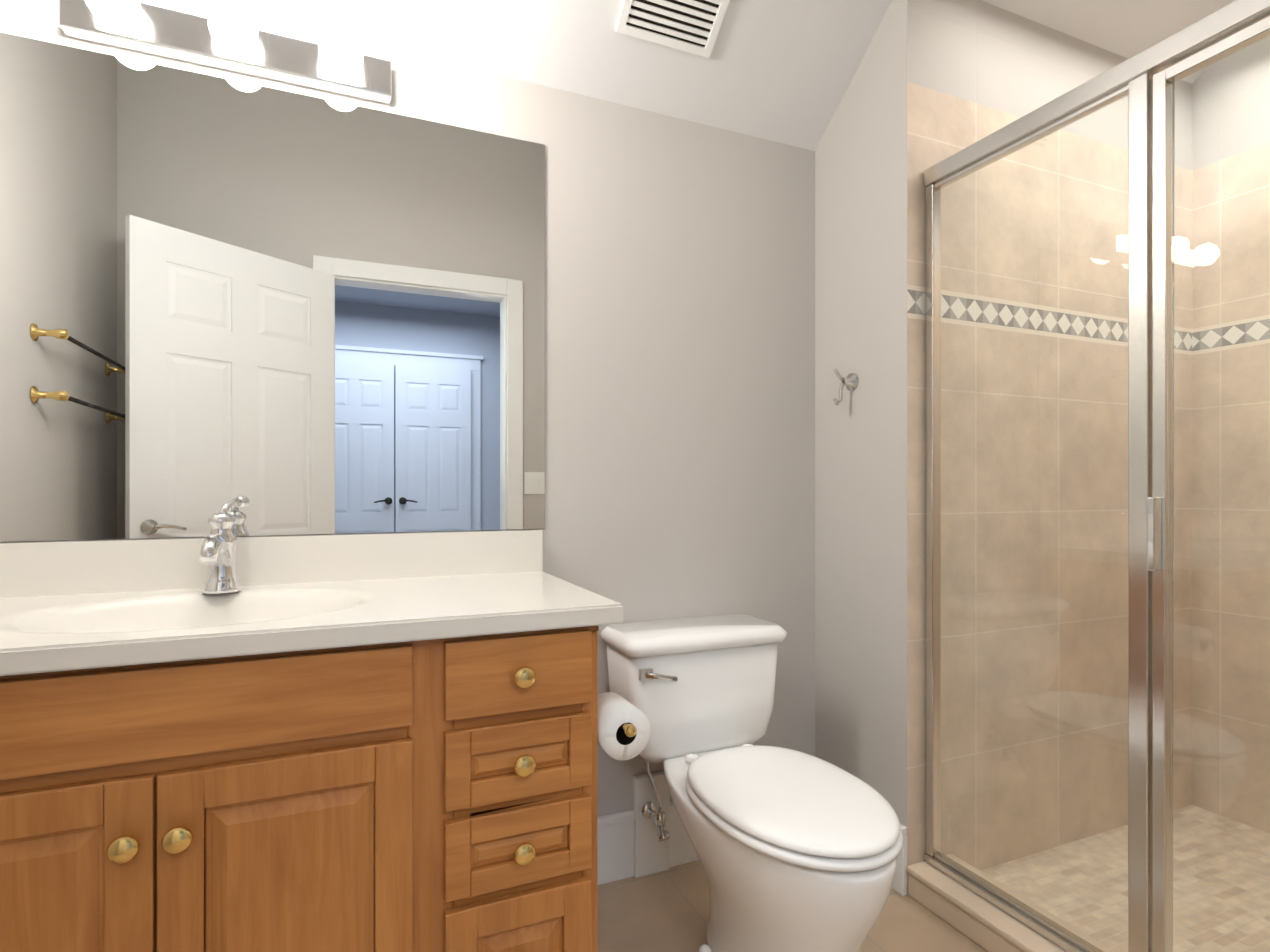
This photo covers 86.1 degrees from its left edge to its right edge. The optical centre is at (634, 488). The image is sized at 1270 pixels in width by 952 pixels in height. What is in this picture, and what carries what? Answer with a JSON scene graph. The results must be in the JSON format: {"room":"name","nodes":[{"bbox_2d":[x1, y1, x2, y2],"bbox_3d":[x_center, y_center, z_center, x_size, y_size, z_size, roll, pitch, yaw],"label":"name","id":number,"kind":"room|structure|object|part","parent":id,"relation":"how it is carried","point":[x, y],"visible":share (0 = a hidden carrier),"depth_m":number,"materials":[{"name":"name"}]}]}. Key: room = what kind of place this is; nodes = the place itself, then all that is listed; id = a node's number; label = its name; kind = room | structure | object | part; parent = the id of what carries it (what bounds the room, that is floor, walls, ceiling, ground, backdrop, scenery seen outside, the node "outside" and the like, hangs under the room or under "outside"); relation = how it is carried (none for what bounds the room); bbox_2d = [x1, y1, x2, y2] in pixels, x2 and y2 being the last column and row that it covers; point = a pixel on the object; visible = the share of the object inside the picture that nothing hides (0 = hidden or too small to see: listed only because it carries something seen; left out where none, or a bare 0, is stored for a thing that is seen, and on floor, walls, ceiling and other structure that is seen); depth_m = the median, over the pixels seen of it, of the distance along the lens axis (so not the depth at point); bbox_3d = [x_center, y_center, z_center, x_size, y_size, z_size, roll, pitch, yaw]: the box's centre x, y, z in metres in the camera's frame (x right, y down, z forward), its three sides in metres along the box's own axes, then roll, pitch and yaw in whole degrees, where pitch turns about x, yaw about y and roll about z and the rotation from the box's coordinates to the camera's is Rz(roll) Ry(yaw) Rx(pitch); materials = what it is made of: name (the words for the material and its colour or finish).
{"room":"bathroom","nodes":[
{"label":"bathroom","id":0,"kind":"room"},
{"bbox_2d":[0,0,814,816],"bbox_3d":[-0.537,-0.145,1.588,2.280,2.290,0.100,0,0,-23],"label":"wall","id":1,"kind":"structure","parent":0,"point":[680,368],"depth_m":1.80,"materials":[{"name":"grey paint"}]},
{"bbox_2d":[58,0,391,103],"bbox_3d":[-0.794,-0.906,1.357,0.585,0.089,0.120,0,0,-23],"label":"sconce","id":2,"kind":"object","parent":1,"relation":"attached to","point":[229,36],"visible":1,"depth_m":1.35,"materials":[{"name":"silver metal"}]},
{"bbox_2d":[0,32,544,541],"bbox_3d":[-0.846,-0.372,1.397,1.357,0.940,0.006,0,0,-23],"label":"mirror","id":3,"kind":"object","parent":1,"relation":"attached to","point":[288,312],"visible":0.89,"depth_m":1.42,"materials":[{"name":"clear glass"}]},
{"bbox_2d":[598,771,907,895],"bbox_3d":[0.206,0.872,1.664,0.861,0.255,0.355,0,0,-23],"label":"baseboard","id":4,"kind":"structure","parent":1,"relation":"attached to","point":[630,845],"depth_m":1.75,"materials":[{"name":"white"}]},
{"bbox_2d":[192,0,1234,150],"bbox_3d":[0.300,-1.515,1.262,3.560,1.210,1.362,0,0,-23],"label":"ceiling","id":5,"kind":"structure","parent":0,"point":[782,71],"depth_m":1.71,"materials":[{"name":"white paint"}]},
{"bbox_2d":[616,0,729,57],"bbox_3d":[0.109,-1.161,1.567,0.250,0.165,0.202,0,0,-23],"label":"ceiling vent","id":6,"kind":"object","parent":5,"relation":"in","point":[692,26],"visible":1,"depth_m":1.62,"materials":[{"name":"white metal"}]},
{"bbox_2d":[598,860,986,951],"bbox_3d":[0.475,1.050,0.858,3.560,0.100,2.243,0,0,-23],"label":"floor","id":7,"kind":"structure","parent":0,"point":[666,911],"depth_m":1.57,"materials":[{"name":"tile"}]},
{"bbox_2d":[0,496,649,951],"bbox_3d":[-0.713,0.508,1.162,1.415,0.985,0.538,0,0,-23],"label":"bathroom vanity","id":8,"kind":"object","parent":7,"relation":"on","point":[220,738],"visible":1,"depth_m":1.04,"materials":[{"name":"brown wood"}]},
{"bbox_2d":[199,496,246,593],"bbox_3d":[-0.786,0.107,1.283,0.070,0.184,0.229,0,0,-23],"label":"faucet","id":9,"kind":"object","parent":8,"relation":"on","point":[222,554],"depth_m":1.31,"materials":[{"name":"silver metal"}]},
{"bbox_2d":[601,614,902,951],"bbox_3d":[0.253,0.672,1.461,0.438,0.656,0.744,0,0,-23],"label":"toilet","id":10,"kind":"object","parent":7,"relation":"on","point":[797,851],"visible":1,"depth_m":1.34,"materials":[{"name":"white ceramic"}]},
{"bbox_3d":[0.150,0.610,1.700,0.438,0.531,0.223,0,0,-23],"label":"tank","id":11,"kind":"part","parent":10,"relation":"part of","materials":[{"name":"white ceramic"}]},
{"bbox_3d":[0.296,0.610,1.361,0.348,0.049,0.527,0,0,-23],"label":"seat","id":12,"kind":"part","parent":10,"relation":"part of","materials":[{"name":"white plastic"}]},
{"bbox_2d":[906,854,1114,951],"bbox_3d":[0.973,0.962,1.142,0.152,0.076,1.210,0,0,-23],"label":"curb","id":13,"kind":"object","parent":7,"relation":"on","point":[982,922],"visible":0.6,"depth_m":1.51,"materials":[{"name":"tile"}]},
{"bbox_2d":[923,0,1269,951],"bbox_3d":[0.967,0.066,1.139,0.054,1.712,1.206,0,0,-23],"label":"shower frame","id":14,"kind":"object","parent":13,"relation":"on","point":[1147,78],"visible":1,"depth_m":1.23,"materials":[{"name":"silver metal"}]},
{"bbox_2d":[980,805,1269,951],"bbox_3d":[1.515,0.997,1.376,1.040,0.006,1.210,0,0,-23],"label":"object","id":15,"kind":"structure","parent":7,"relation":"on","point":[1200,932],"depth_m":1.72,"materials":[{"name":"tile"}]},
{"bbox_2d":[815,0,1191,894],"bbox_3d":[1.167,-0.286,2.131,1.280,2.572,0.453,0,0,-23],"label":"wall","id":16,"kind":"structure","parent":0,"point":[933,82],"depth_m":1.83,"materials":[{"name":"grey paint"}]},
{"bbox_2d":[833,369,858,404],"bbox_3d":[0.562,-0.273,1.836,0.066,0.100,0.048,0,0,-23],"label":"robe hook","id":17,"kind":"object","parent":16,"relation":"attached to","point":[850,381],"visible":1,"depth_m":1.83,"materials":[{"name":"silver metal"}]},
{"bbox_2d":[1192,37,1269,832],"bbox_3d":[2.153,-0.525,1.335,0.100,3.050,1.790,0,0,-23],"label":"wall","id":18,"kind":"structure","parent":0,"point":[1206,534],"depth_m":2.04,"materials":[{"name":"beige tile"}]}
]}

